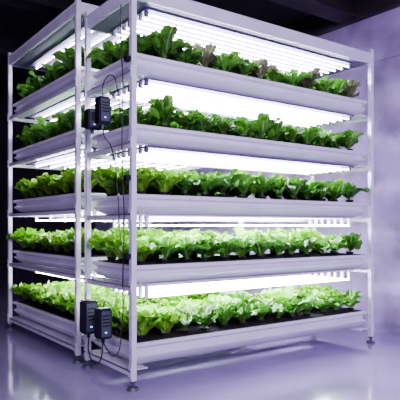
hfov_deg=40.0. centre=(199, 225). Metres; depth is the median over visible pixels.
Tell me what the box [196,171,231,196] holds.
plant
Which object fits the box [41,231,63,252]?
plant
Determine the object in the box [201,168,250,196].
plant
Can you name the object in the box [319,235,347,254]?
plant
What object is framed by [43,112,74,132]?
plant
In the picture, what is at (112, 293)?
plant
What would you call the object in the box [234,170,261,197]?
plant
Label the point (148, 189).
plant
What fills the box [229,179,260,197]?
plant
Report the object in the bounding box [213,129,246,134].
plant
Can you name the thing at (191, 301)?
plant
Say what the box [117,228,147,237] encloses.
plant
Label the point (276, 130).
plant
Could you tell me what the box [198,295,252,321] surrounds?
plant
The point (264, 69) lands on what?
plant
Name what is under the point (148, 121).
plant
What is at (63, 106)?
light
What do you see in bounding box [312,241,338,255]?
plant
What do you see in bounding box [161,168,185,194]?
plant
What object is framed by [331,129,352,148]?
plant
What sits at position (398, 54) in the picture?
trim
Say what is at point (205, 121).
plant
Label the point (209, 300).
plant
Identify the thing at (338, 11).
ceiling beam
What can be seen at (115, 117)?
plant
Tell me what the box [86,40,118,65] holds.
plant
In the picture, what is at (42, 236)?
plant
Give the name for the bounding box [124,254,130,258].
clip
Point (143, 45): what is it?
plant
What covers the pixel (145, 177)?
plant
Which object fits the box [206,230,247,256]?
plant
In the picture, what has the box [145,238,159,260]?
plant
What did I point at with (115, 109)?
plant
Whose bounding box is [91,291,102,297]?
plant
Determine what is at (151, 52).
plant
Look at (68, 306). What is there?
plant
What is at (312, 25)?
trim
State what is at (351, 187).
plant
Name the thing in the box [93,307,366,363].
tray
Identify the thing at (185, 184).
plant
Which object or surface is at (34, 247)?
plant
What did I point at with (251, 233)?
plant
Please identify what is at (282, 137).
plant
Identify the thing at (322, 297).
plant
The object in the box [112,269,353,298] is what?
light
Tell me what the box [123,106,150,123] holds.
plant
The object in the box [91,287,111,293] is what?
plant
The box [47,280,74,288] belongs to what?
plant
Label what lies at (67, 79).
tray
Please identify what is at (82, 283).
plant
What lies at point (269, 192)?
plant
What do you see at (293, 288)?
plant
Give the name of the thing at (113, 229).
plant
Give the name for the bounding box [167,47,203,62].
plant
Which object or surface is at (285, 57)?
light
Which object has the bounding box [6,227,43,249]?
plant
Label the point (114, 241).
plant
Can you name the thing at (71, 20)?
rack
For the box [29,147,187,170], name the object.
light
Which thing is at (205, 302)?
plant
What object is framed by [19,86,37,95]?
plant
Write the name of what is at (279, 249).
plant
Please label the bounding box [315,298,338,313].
plant
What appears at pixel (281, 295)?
plant
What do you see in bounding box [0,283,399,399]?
floor
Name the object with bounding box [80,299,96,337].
power adapter
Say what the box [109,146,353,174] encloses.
light
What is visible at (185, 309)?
plant
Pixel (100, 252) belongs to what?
plant
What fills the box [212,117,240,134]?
plant
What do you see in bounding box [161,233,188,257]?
plant
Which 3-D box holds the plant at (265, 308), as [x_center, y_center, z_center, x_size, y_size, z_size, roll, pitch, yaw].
[0.404,0.581,3.749,0.258,0.150,0.275,0,0,14]
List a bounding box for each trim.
[284,0,399,36]
[374,53,399,62]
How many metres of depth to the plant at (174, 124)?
3.47 m
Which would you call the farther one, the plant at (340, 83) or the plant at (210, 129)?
the plant at (340, 83)
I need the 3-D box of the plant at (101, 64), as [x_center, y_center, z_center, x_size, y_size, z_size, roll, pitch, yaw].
[-0.608,-1.142,3.861,0.238,0.155,0.222,0,0,-11]
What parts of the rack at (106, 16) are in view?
post, rail, rail, rail, rail, rail, rail, rail, post, rail, rail, rail, panel, rail, post, rail, rail, rail, rail, rail, rail, post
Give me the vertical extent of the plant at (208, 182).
0.145 m
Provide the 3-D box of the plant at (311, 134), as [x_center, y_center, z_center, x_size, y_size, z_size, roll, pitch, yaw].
[0.766,-0.647,3.948,0.233,0.154,0.232,0,0,-2]
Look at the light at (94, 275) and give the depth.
4.29 m
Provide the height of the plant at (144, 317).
0.195 m
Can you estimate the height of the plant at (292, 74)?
0.147 m
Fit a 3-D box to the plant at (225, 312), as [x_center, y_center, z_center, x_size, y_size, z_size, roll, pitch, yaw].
[0.162,0.562,3.540,0.192,0.189,0.281,0,0,-38]
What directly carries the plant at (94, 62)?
on the tray at (67, 79)
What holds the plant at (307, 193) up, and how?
on the tray at (150, 204)
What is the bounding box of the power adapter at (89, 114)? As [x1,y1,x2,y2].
[84,108,100,133]
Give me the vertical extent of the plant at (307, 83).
0.176 m
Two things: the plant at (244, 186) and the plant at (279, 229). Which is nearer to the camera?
the plant at (244, 186)
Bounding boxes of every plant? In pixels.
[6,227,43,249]
[10,283,41,301]
[14,183,30,198]
[16,84,31,97]
[16,135,30,146]
[16,234,38,250]
[18,178,38,197]
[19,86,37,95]
[19,283,45,303]
[22,124,44,141]
[22,131,38,144]
[25,71,46,89]
[26,181,46,196]
[27,234,48,251]
[28,284,49,305]
[29,176,53,195]
[30,116,55,139]
[30,232,53,251]
[34,285,67,308]
[36,173,62,194]
[38,72,54,84]
[39,288,74,314]
[41,63,62,79]
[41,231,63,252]
[41,285,67,311]
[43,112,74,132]
[47,120,63,135]
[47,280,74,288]
[48,177,72,193]
[48,234,73,253]
[51,47,92,70]
[52,66,69,74]
[52,292,84,317]
[58,117,83,129]
[58,169,98,191]
[58,239,74,253]
[59,227,94,235]
[60,167,91,192]
[61,104,104,127]
[65,296,105,309]
[67,226,108,255]
[69,46,98,66]
[74,285,95,293]
[81,282,104,290]
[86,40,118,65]
[88,232,116,260]
[91,165,128,195]
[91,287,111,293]
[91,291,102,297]
[93,107,121,130]
[94,232,148,262]
[94,247,103,254]
[96,60,109,67]
[97,173,128,194]
[97,297,128,329]
[98,296,115,306]
[99,291,125,298]
[100,36,128,59]
[104,109,123,130]
[104,227,138,233]
[107,292,141,298]
[111,111,128,125]
[112,309,128,334]
[113,303,166,330]
[116,166,166,193]
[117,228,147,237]
[118,296,145,304]
[119,242,162,263]
[121,308,169,338]
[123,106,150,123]
[124,34,160,53]
[126,235,149,239]
[137,107,156,125]
[138,229,166,237]
[138,300,173,308]
[139,94,179,127]
[141,237,159,258]
[142,297,166,303]
[143,49,173,58]
[145,25,192,59]
[145,166,159,193]
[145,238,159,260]
[147,172,185,194]
[148,236,185,262]
[148,306,185,336]
[150,189,159,193]
[155,121,178,128]
[159,294,190,300]
[160,298,201,307]
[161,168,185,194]
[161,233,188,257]
[166,239,179,259]
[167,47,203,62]
[169,234,200,257]
[171,109,204,129]
[171,188,181,194]
[172,229,212,257]
[175,175,199,195]
[175,304,198,333]
[177,125,195,130]
[177,169,214,195]
[177,237,210,261]
[177,292,210,299]
[177,299,200,325]
[187,109,222,131]
[189,174,229,195]
[189,237,219,260]
[191,304,218,330]
[192,43,217,67]
[194,301,217,323]
[195,294,216,303]
[196,114,219,132]
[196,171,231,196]
[198,236,220,258]
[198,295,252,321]
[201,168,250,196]
[204,234,241,259]
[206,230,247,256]
[208,51,248,72]
[210,171,220,196]
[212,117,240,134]
[212,299,242,327]
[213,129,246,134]
[217,289,267,310]
[218,184,236,196]
[222,233,239,237]
[228,237,262,258]
[228,299,261,325]
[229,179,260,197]
[232,116,258,136]
[233,132,256,136]
[233,226,260,254]
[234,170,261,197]
[235,58,260,74]
[246,59,277,78]
[246,291,263,298]
[248,174,279,198]
[249,233,284,258]
[249,296,272,316]
[250,113,280,139]
[250,133,270,139]
[251,300,278,322]
[257,190,272,195]
[258,288,297,304]
[259,121,288,140]
[260,228,290,253]
[263,229,295,255]
[266,64,289,81]
[266,175,288,198]
[266,178,294,198]
[266,233,291,257]
[267,123,291,141]
[269,301,289,320]
[270,237,308,256]
[280,69,312,85]
[282,298,312,318]
[283,125,305,142]
[283,129,300,143]
[283,191,299,199]
[285,176,311,199]
[285,285,299,297]
[286,227,330,254]
[289,294,324,315]
[292,126,325,144]
[294,289,320,300]
[296,68,321,88]
[296,181,315,199]
[297,178,325,199]
[297,283,338,295]
[300,235,322,255]
[310,181,336,200]
[311,232,324,252]
[312,142,335,147]
[312,195,327,200]
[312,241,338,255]
[313,76,335,92]
[315,292,326,308]
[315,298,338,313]
[316,129,336,146]
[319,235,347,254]
[320,178,344,200]
[320,288,344,302]
[325,294,349,311]
[326,78,348,94]
[326,184,348,201]
[329,233,341,252]
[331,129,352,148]
[335,130,363,149]
[336,80,360,97]
[337,289,362,309]
[340,232,362,253]
[343,182,369,201]
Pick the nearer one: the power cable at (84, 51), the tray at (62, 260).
the power cable at (84, 51)
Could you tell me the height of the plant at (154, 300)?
0.140 m
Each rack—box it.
[6,0,243,363]
[82,0,374,391]
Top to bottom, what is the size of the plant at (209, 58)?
0.152 m
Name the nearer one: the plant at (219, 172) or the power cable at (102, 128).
the power cable at (102, 128)
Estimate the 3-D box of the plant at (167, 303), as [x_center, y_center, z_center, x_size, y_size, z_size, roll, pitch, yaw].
[-0.163,0.575,3.746,0.381,0.166,0.248,0,0,21]
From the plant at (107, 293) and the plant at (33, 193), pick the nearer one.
the plant at (107, 293)
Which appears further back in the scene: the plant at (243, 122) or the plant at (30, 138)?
the plant at (30, 138)
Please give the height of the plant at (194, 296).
0.158 m
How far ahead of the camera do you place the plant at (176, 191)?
3.70 m
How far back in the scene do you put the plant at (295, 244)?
3.85 m
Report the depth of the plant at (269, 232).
4.02 m
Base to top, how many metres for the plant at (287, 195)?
0.154 m
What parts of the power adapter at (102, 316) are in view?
plate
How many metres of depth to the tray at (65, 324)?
4.17 m
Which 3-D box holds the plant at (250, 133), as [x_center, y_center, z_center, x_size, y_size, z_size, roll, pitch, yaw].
[0.303,-0.651,3.860,0.197,0.165,0.286,0,0,28]
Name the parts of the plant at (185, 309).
growing pot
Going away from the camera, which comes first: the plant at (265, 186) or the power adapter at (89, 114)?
the power adapter at (89, 114)
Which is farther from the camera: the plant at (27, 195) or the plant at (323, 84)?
the plant at (27, 195)
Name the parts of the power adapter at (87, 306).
plate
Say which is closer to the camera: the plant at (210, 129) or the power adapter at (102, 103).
the power adapter at (102, 103)
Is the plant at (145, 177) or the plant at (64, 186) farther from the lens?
the plant at (64, 186)
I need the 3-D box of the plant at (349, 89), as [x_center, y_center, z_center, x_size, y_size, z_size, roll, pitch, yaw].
[1.157,-1.042,4.291,0.180,0.152,0.205,0,0,-21]
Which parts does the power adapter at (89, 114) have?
plate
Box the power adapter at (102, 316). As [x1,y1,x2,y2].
[94,307,111,342]
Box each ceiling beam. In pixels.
[0,0,104,16]
[0,34,27,56]
[268,0,356,22]
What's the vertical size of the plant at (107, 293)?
0.164 m
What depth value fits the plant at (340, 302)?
4.14 m
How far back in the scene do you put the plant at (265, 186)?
3.68 m
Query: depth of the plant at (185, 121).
3.31 m
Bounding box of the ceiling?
[0,0,310,95]
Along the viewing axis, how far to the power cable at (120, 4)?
3.05 m
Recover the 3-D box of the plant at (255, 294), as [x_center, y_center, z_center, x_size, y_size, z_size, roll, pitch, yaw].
[0.463,0.575,4.212,0.222,0.163,0.280,0,0,20]
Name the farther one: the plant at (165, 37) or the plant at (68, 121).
the plant at (68, 121)
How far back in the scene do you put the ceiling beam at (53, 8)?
4.60 m
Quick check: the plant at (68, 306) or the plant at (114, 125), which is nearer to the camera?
the plant at (114, 125)
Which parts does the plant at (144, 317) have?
growing pot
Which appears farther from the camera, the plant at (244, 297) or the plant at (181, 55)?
the plant at (244, 297)
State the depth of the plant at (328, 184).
4.05 m
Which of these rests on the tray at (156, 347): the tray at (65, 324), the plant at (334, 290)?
the plant at (334, 290)
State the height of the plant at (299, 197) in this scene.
0.176 m
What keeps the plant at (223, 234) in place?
on the tray at (153, 271)
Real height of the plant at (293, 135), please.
0.146 m
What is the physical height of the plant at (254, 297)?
0.152 m
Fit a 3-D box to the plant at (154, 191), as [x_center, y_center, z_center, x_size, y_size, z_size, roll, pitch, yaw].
[-0.302,-0.259,3.640,0.213,0.161,0.221,0,0,-24]
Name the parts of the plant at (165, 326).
growing pot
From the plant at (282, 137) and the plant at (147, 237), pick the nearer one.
the plant at (147, 237)
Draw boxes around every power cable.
[84,51,85,292]
[88,338,102,364]
[102,74,119,118]
[102,128,123,254]
[103,4,124,356]
[103,301,122,338]
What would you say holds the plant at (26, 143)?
on the tray at (65, 139)
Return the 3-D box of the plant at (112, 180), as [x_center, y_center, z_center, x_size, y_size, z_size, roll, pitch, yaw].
[-0.483,-0.255,3.304,0.285,0.153,0.277,0,0,-18]
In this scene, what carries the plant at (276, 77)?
on the tray at (155, 67)
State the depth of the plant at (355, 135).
4.25 m
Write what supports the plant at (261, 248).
on the tray at (153, 271)
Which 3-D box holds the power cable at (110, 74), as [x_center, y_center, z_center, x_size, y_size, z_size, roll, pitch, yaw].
[-0.506,-0.732,3.129,0.168,0.265,0.012,0,0,43]
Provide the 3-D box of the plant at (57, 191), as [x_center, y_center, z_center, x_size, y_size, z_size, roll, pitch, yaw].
[-1.083,-0.316,4.209,0.371,0.189,0.243,0,0,40]
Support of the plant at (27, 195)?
on the tray at (63, 201)
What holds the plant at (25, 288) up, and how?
on the tray at (65, 324)
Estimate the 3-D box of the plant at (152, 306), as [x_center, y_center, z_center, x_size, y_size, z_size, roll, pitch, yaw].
[-0.349,0.568,3.424,0.395,0.178,0.256,0,0,4]
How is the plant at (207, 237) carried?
on the tray at (153, 271)
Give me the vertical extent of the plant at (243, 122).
0.145 m
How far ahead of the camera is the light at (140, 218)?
3.60 m
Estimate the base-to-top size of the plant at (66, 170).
0.212 m
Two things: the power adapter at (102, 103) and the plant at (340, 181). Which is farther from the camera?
the plant at (340, 181)
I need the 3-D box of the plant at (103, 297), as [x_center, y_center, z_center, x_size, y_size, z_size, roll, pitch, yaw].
[-0.644,0.576,3.883,0.284,0.158,0.226,0,0,27]
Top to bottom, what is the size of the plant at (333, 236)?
0.164 m
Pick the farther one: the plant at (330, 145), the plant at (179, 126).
the plant at (330, 145)
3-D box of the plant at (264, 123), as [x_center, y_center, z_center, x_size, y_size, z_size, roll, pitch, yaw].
[0.416,-0.657,3.684,0.219,0.178,0.308,0,0,21]
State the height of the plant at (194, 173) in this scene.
0.195 m
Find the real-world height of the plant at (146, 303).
0.157 m
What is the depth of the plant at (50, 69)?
4.16 m
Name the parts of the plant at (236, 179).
growing pot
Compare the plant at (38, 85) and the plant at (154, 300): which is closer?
the plant at (154, 300)
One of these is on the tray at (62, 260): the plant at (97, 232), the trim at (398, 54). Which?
the plant at (97, 232)
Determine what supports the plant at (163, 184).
on the tray at (150, 204)
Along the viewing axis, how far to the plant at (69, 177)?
3.70 m
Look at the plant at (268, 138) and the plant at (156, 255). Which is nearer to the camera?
the plant at (156, 255)
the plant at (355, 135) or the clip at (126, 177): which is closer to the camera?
the clip at (126, 177)
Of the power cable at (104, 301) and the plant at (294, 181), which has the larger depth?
the plant at (294, 181)
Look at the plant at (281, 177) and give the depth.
3.99 m
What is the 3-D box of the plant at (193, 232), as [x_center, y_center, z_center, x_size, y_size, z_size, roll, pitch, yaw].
[-0.070,0.121,3.820,0.289,0.209,0.307,0,0,-42]
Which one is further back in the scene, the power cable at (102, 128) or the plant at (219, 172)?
the plant at (219, 172)
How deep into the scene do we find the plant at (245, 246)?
3.58 m
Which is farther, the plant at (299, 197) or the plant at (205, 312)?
the plant at (299, 197)
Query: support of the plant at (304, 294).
on the tray at (156, 347)
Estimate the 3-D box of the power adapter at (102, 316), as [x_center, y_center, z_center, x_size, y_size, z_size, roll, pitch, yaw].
[-0.556,0.573,3.177,0.086,0.200,0.085,0,0,-36]
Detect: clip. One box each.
[124,55,130,61]
[124,175,130,180]
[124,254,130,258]
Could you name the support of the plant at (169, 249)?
on the tray at (153, 271)
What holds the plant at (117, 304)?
on the tray at (156, 347)
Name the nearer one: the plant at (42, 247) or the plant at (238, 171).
the plant at (238, 171)
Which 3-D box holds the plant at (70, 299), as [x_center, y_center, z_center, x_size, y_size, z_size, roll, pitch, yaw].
[-0.881,0.562,3.940,0.259,0.192,0.322,0,0,24]
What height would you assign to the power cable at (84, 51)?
1.520 m
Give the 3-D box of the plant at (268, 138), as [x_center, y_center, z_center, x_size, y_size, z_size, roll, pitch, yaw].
[0.424,-0.640,3.962,0.223,0.136,0.152,0,0,1]
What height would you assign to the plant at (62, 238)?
0.168 m
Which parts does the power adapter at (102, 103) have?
plate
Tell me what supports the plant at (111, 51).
on the tray at (155, 67)
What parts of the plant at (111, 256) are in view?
growing pot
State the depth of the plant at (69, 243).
3.90 m
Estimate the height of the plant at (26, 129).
0.182 m
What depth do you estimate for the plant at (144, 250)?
3.15 m
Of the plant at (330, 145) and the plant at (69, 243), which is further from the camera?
the plant at (330, 145)
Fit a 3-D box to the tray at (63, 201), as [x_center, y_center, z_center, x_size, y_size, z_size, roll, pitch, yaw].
[-0.664,-0.169,4.622,1.362,0.117,1.419,0,0,-36]
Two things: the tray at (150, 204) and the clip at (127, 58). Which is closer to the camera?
the clip at (127, 58)
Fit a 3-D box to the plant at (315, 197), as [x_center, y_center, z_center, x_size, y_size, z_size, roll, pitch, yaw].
[0.930,-0.252,4.346,0.223,0.148,0.225,0,0,24]
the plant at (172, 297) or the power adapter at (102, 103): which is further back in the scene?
the plant at (172, 297)
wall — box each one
[0,93,95,285]
[96,7,399,327]
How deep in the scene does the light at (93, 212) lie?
4.55 m
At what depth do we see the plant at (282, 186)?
3.76 m
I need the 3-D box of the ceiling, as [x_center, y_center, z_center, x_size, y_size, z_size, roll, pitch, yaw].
[-1.188,-2.050,3.043,6.700,0.100,11.000,0,0,-36]
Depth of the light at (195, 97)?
3.73 m
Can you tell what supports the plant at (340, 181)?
on the tray at (150, 204)
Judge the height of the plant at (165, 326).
0.176 m
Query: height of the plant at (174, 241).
0.144 m
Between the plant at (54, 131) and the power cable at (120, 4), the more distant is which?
the plant at (54, 131)
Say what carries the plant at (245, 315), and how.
on the tray at (156, 347)
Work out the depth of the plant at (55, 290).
4.21 m
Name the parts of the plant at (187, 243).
growing pot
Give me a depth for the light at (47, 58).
4.20 m
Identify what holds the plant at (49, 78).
on the tray at (67, 79)
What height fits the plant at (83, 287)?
0.184 m
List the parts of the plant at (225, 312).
growing pot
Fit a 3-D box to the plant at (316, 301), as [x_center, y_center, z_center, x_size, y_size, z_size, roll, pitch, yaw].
[0.774,0.578,4.000,0.266,0.154,0.179,0,0,12]
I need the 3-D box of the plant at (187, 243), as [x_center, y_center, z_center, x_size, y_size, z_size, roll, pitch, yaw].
[-0.091,0.146,3.368,0.208,0.152,0.286,0,0,-45]
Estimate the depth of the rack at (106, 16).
3.47 m
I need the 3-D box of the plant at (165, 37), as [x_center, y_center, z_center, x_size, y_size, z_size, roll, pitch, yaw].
[-0.201,-1.057,3.268,0.322,0.186,0.313,0,0,5]
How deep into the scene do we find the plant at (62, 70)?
4.04 m
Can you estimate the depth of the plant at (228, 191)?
3.74 m
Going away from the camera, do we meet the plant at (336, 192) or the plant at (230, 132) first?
the plant at (230, 132)
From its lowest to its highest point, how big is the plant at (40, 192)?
0.146 m
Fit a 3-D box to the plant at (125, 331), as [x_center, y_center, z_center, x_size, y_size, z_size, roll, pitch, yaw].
[-0.458,0.578,3.313,0.238,0.154,0.224,0,0,-7]
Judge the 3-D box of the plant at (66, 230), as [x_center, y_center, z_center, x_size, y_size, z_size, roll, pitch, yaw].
[-0.921,0.111,4.306,0.319,0.208,0.309,0,0,12]
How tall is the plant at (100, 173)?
0.218 m
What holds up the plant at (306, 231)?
on the tray at (153, 271)
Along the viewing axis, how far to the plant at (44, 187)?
4.31 m
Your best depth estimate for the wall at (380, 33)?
4.69 m
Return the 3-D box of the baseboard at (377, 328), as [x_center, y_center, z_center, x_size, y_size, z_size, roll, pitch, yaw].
[1.416,0.870,4.805,0.015,0.060,10.800,0,0,-36]
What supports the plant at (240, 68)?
on the tray at (155, 67)
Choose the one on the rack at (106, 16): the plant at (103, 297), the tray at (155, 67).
the tray at (155, 67)
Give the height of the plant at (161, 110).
0.202 m
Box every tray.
[13,66,98,116]
[13,128,107,163]
[13,192,119,212]
[13,249,235,272]
[13,300,118,341]
[92,53,366,115]
[92,124,366,165]
[92,194,366,216]
[92,252,366,283]
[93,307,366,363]
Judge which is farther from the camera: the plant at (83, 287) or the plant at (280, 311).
the plant at (83, 287)
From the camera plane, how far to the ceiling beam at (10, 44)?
5.79 m
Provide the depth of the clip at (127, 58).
3.00 m
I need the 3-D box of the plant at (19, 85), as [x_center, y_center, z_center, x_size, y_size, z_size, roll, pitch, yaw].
[-1.475,-1.147,4.773,0.215,0.165,0.242,1,-1,-45]
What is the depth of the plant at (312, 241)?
3.95 m
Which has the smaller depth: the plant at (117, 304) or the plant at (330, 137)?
the plant at (117, 304)
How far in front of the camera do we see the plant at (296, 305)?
3.85 m
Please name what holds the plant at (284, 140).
on the tray at (158, 136)
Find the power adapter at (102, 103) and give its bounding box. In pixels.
[95,96,110,128]
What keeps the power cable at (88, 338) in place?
attached to the power adapter at (87, 306)
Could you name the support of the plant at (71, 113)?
on the tray at (65, 139)
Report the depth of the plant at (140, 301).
4.00 m
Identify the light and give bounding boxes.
[28,25,125,69]
[28,90,211,121]
[28,263,102,281]
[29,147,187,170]
[35,210,151,221]
[109,7,353,77]
[109,77,353,127]
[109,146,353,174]
[112,215,353,226]
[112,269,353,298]
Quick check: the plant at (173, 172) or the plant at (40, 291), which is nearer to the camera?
the plant at (173, 172)
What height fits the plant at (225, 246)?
0.168 m
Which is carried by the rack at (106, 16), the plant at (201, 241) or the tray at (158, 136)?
the tray at (158, 136)
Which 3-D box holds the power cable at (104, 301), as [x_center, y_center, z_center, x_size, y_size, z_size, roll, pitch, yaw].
[-0.499,0.529,3.109,0.187,0.205,0.016,0,0,45]
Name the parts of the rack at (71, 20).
post, rail, rail, rail, rail, rail, panel, rail, rail, rail, rail, post, rail, rail, post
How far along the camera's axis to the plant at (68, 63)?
3.84 m
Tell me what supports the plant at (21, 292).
on the tray at (65, 324)
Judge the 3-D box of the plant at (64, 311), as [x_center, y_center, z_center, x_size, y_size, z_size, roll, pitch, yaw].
[-1.007,0.557,4.067,0.379,0.201,0.246,0,0,25]
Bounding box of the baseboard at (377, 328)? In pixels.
[97,277,399,335]
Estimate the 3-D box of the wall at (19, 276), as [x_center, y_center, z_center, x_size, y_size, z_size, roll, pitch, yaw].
[-4.436,-0.550,7.359,6.500,2.900,0.200,0,0,-36]
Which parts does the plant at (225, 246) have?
growing pot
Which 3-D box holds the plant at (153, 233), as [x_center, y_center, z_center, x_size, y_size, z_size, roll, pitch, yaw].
[-0.328,0.117,4.088,0.259,0.195,0.270,0,0,43]
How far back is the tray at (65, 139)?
4.08 m
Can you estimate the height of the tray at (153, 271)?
0.114 m
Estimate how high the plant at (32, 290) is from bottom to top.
0.175 m
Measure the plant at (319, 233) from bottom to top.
0.173 m
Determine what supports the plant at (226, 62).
on the tray at (155, 67)
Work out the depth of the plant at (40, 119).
4.28 m
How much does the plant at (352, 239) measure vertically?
0.176 m
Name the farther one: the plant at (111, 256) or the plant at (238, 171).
the plant at (238, 171)
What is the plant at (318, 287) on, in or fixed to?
on the tray at (156, 347)
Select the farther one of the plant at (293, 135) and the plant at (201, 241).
the plant at (293, 135)
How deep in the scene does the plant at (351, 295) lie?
4.26 m
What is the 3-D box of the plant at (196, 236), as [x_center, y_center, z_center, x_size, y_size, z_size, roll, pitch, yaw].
[-0.074,0.136,3.590,0.284,0.175,0.355,0,0,22]

